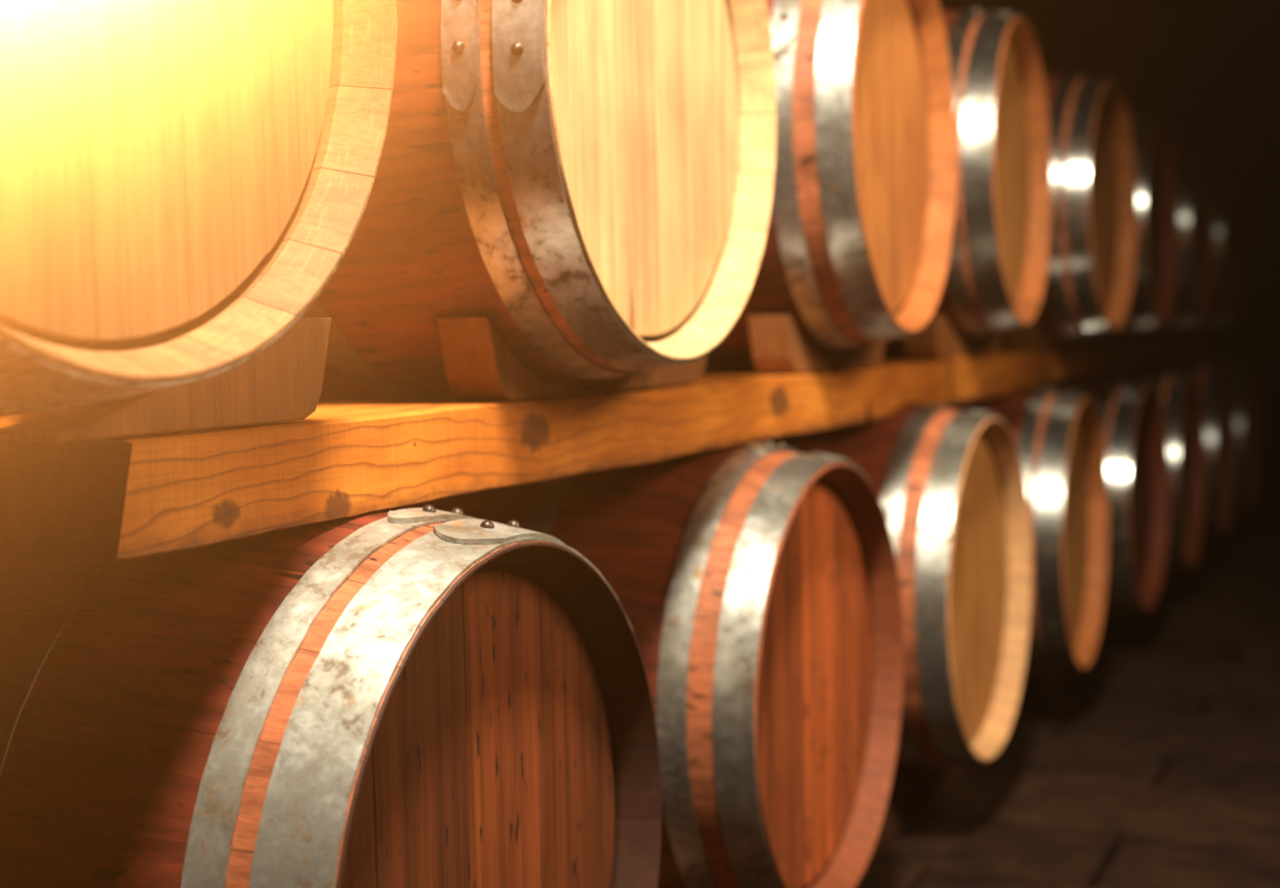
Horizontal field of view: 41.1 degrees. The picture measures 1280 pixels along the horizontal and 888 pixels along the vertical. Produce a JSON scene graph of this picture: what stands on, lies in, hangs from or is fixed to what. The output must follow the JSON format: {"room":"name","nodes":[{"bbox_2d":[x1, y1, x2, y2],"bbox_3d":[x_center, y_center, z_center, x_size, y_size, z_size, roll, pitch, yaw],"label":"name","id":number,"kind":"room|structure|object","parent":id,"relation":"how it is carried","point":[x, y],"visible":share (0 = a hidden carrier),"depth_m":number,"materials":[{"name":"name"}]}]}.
{"room":"wine cellar","nodes":[
{"label":"wine cellar","id":0,"kind":"room"},
{"bbox_2d":[937,0,1116,82],"bbox_3d":[-1.115,-0.750,2.697,0.150,3.300,20.000,1,4,26],"label":"wall","id":1,"kind":"structure","parent":0,"point":[1071,36],"depth_m":10.17,"materials":[{"name":"paint"}]},
{"bbox_2d":[855,450,1279,887],"bbox_3d":[1.107,0.816,1.756,4.900,0.203,20.200,1,4,26],"label":"floor","id":2,"kind":"structure","parent":0,"point":[1156,763],"depth_m":3.28,"materials":[{"name":"stone"}]},
{"bbox_2d":[869,539,1212,860],"bbox_3d":[0.892,0.531,4.003,0.150,0.086,6.500,1,4,26],"label":"beam","id":3,"kind":"structure","parent":2,"relation":"on","point":[918,788],"depth_m":3.06,"materials":[{"name":"brown wood"}]},
{"bbox_2d":[0,504,662,887],"bbox_3d":[-0.523,0.359,1.625,0.940,0.670,0.660,0,4,24],"label":"wine barrel","id":4,"kind":"object","parent":3,"relation":"on","point":[427,696],"visible":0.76,"depth_m":1.32,"materials":[{"name":"brown wood"}]},
{"bbox_2d":[0,341,1078,427],"bbox_3d":[0.319,-0.172,4.146,0.160,0.087,6.640,1,4,26],"label":"beam","id":5,"kind":"structure","parent":4,"relation":"on","point":[745,365],"depth_m":3.63,"materials":[{"name":"brown wood"}]},
{"bbox_2d":[0,0,397,417],"bbox_3d":[-0.733,-0.332,1.240,0.940,0.669,0.665,0,4,25],"label":"wine barrel","id":6,"kind":"object","parent":5,"relation":"on","point":[181,181],"visible":1,"depth_m":1.13,"materials":[{"name":"brown wood"}]},
{"bbox_2d":[300,0,777,404],"bbox_3d":[-0.384,-0.381,1.965,0.940,0.669,0.659,1,4,25],"label":"wine barrel","id":7,"kind":"object","parent":5,"relation":"on","point":[592,180],"visible":0.57,"depth_m":1.68,"materials":[{"name":"brown wood"}]},
{"bbox_2d":[705,0,956,364],"bbox_3d":[-0.036,-0.456,2.678,0.940,0.669,0.659,0,4,24],"label":"wine barrel","id":8,"kind":"object","parent":5,"relation":"on","point":[856,251],"visible":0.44,"depth_m":2.40,"materials":[{"name":"brown wood"}]},
{"bbox_2d":[883,72,1137,352],"bbox_3d":[0.671,-0.557,4.137,0.940,0.669,0.659,1,4,26],"label":"wine barrel","id":9,"kind":"object","parent":5,"relation":"on","point":[1089,282],"visible":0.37,"depth_m":3.85,"materials":[{"name":"brown wood"}]},
{"bbox_2d":[1075,110,1178,341],"bbox_3d":[1.002,-0.613,4.861,0.940,0.669,0.659,1,4,26],"label":"wine barrel","id":10,"kind":"object","parent":5,"relation":"on","point":[1153,291],"visible":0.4,"depth_m":4.73,"materials":[{"name":"brown wood"}]},
{"bbox_2d":[1131,137,1213,336],"bbox_3d":[1.347,-0.668,5.580,0.940,0.669,0.659,1,4,25],"label":"wine barrel","id":11,"kind":"object","parent":5,"relation":"on","point":[1191,305],"visible":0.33,"depth_m":5.37,"materials":[{"name":"brown wood"}]},
{"bbox_2d":[1130,157,1242,337],"bbox_3d":[1.694,-0.724,6.308,0.940,0.669,0.659,1,4,26],"label":"wine barrel","id":12,"kind":"object","parent":5,"relation":"on","point":[1227,213],"visible":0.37,"depth_m":6.15,"materials":[{"name":"brown wood"}]},
{"bbox_2d":[737,403,1031,768],"bbox_3d":[0.167,0.232,3.054,0.940,0.670,0.660,1,4,25],"label":"wine barrel","id":13,"kind":"object","parent":3,"relation":"on","point":[949,485],"visible":0.35,"depth_m":2.78,"materials":[{"name":"brown wood"}]},
{"bbox_2d":[890,773,903,788],"bbox_3d":[0.368,0.542,2.821,0.070,0.070,0.230,1,4,26],"label":"chock","id":14,"kind":"object","parent":3,"relation":"on","point":[896,778],"visible":0.14,"depth_m":2.88,"materials":[{"name":"brown wood"}]},
{"bbox_2d":[944,385,1108,675],"bbox_3d":[0.511,0.179,3.782,0.940,0.670,0.660,0,4,24],"label":"wine barrel","id":15,"kind":"object","parent":3,"relation":"on","point":[1058,435],"visible":0.31,"depth_m":3.50,"materials":[{"name":"brown wood"}]},
{"bbox_2d":[881,351,1039,404],"bbox_3d":[0.644,-0.140,3.495,0.185,0.086,0.735,1,4,26],"label":"beam","id":16,"kind":"structure","parent":15,"relation":"on","point":[971,378],"depth_m":3.38,"materials":[{"name":"brown wood"}]},
{"bbox_2d":[883,8,1052,348],"bbox_3d":[0.291,-0.516,3.389,0.940,0.669,0.659,0,4,23],"label":"wine barrel","id":17,"kind":"object","parent":16,"relation":"on","point":[995,279],"visible":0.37,"depth_m":3.13,"materials":[{"name":"brown wood"}]},
{"bbox_2d":[959,332,1000,356],"bbox_3d":[0.664,-0.217,3.404,0.060,0.082,0.230,1,4,26],"label":"chock","id":18,"kind":"object","parent":16,"relation":"on","point":[986,344],"visible":0.36,"depth_m":3.36,"materials":[{"name":"brown wood"}]},
{"bbox_2d":[1036,375,1170,617],"bbox_3d":[0.873,0.128,4.535,0.940,0.670,0.660,1,4,27],"label":"wine barrel","id":19,"kind":"object","parent":3,"relation":"on","point":[1131,415],"visible":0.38,"depth_m":4.30,"materials":[{"name":"brown wood"}]},
{"bbox_2d":[1084,367,1205,573],"bbox_3d":[1.210,0.075,5.253,0.940,0.670,0.660,1,4,26],"label":"wine barrel","id":20,"kind":"object","parent":3,"relation":"on","point":[1180,393],"visible":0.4,"depth_m":5.08,"materials":[{"name":"brown wood"}]},
{"bbox_2d":[1135,360,1235,539],"bbox_3d":[1.554,0.019,5.972,0.940,0.670,0.660,1,4,25],"label":"wine barrel","id":21,"kind":"object","parent":3,"relation":"on","point":[1215,382],"visible":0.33,"depth_m":5.73,"materials":[{"name":"brown wood"}]},
{"bbox_2d":[1177,355,1259,515],"bbox_3d":[1.903,-0.037,6.700,0.940,0.670,0.660,1,4,26],"label":"wine barrel","id":22,"kind":"object","parent":3,"relation":"on","point":[1242,372],"visible":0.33,"depth_m":6.48,"materials":[{"name":"brown wood"}]},
{"bbox_2d":[1040,335,1222,384],"bbox_3d":[1.530,-0.283,5.362,0.171,0.071,3.392,1,4,26],"label":"beam","id":23,"kind":"structure","parent":22,"relation":"on","point":[1078,362],"depth_m":4.79,"materials":[{"name":"brown wood"}]},
{"bbox_2d":[1005,316,1053,353],"bbox_3d":[0.888,-0.252,3.901,0.060,0.089,0.230,1,4,26],"label":"chock","id":24,"kind":"object","parent":23,"relation":"on","point":[1029,338],"visible":0.66,"depth_m":3.81,"materials":[{"name":"brown wood"}]},
{"bbox_2d":[1046,338,1075,351],"bbox_3d":[1.004,-0.270,4.143,0.060,0.089,0.230,1,4,26],"label":"chock","id":25,"kind":"object","parent":23,"relation":"on","point":[1067,344],"visible":0.28,"depth_m":4.10,"materials":[{"name":"brown wood"}]},
{"bbox_2d":[1077,333,1115,347],"bbox_3d":[1.234,-0.307,4.624,0.060,0.089,0.230,1,4,26],"label":"chock","id":26,"kind":"object","parent":23,"relation":"on","point":[1103,340],"visible":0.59,"depth_m":4.55,"materials":[{"name":"brown wood"}]},
{"bbox_2d":[1111,334,1131,345],"bbox_3d":[1.350,-0.326,4.867,0.060,0.089,0.230,1,4,26],"label":"chock","id":27,"kind":"object","parent":23,"relation":"on","point":[1122,340],"visible":0.27,"depth_m":4.82,"materials":[{"name":"brown wood"}]},
{"bbox_3d":[0.364,0.525,4.255,0.160,0.086,6.500,1,4,26],"label":"beam","id":28,"kind":"structure","parent":2,"relation":"on","visible":0},
{"bbox_2d":[389,440,903,887],"bbox_3d":[-0.170,0.300,2.384,0.940,0.670,0.660,1,4,25],"label":"wine barrel","id":29,"kind":"object","parent":28,"relation":"on","point":[757,586],"visible":0.31,"depth_m":2.09,"materials":[{"name":"brown wood"}]},
{"bbox_2d":[0,360,949,561],"bbox_3d":[0.018,-0.035,2.189,0.185,0.087,2.154,1,4,26],"label":"beam","id":30,"kind":"structure","parent":29,"relation":"on","point":[126,497],"depth_m":1.47,"materials":[{"name":"brown wood"}]},
{"bbox_2d":[0,317,331,443],"bbox_3d":[-0.348,-0.053,1.286,0.060,0.082,0.315,1,4,26],"label":"chock","id":31,"kind":"object","parent":30,"relation":"on","point":[283,381],"visible":0.6,"depth_m":1.29,"materials":[{"name":"brown wood"}]},
{"bbox_2d":[431,315,562,399],"bbox_3d":[-0.141,-0.087,1.720,0.060,0.083,0.155,1,4,26],"label":"chock","id":32,"kind":"object","parent":30,"relation":"on","point":[478,365],"visible":1,"depth_m":1.67,"materials":[{"name":"brown wood"}]},
{"bbox_2d":[568,355,706,391],"bbox_3d":[0.003,-0.110,2.021,0.060,0.082,0.268,1,4,26],"label":"chock","id":33,"kind":"object","parent":30,"relation":"on","point":[691,372],"visible":0.4,"depth_m":1.98,"materials":[{"name":"brown wood"}]},
{"bbox_2d":[747,315,831,373],"bbox_3d":[0.218,-0.145,2.472,0.060,0.082,0.185,1,4,26],"label":"chock","id":34,"kind":"object","parent":30,"relation":"on","point":[778,346],"visible":1,"depth_m":2.40,"materials":[{"name":"brown wood"}]},
{"bbox_2d":[816,340,884,369],"bbox_3d":[0.325,-0.162,2.694,0.060,0.082,0.230,1,4,26],"label":"chock","id":35,"kind":"object","parent":30,"relation":"on","point":[869,354],"visible":0.38,"depth_m":2.65,"materials":[{"name":"brown wood"}]},
{"bbox_2d":[904,314,968,360],"bbox_3d":[0.548,-0.198,3.161,0.060,0.082,0.230,1,4,26],"label":"chock","id":36,"kind":"object","parent":30,"relation":"on","point":[937,340],"visible":0.86,"depth_m":3.08,"materials":[{"name":"brown wood"}]},
{"bbox_2d":[1115,0,1279,450],"bbox_3d":[5.409,-1.430,10.720,4.700,3.300,0.150,1,4,26],"label":"wall","id":37,"kind":"structure","parent":0,"point":[1211,68],"depth_m":11.31,"materials":[{"name":"paint"}]}
]}

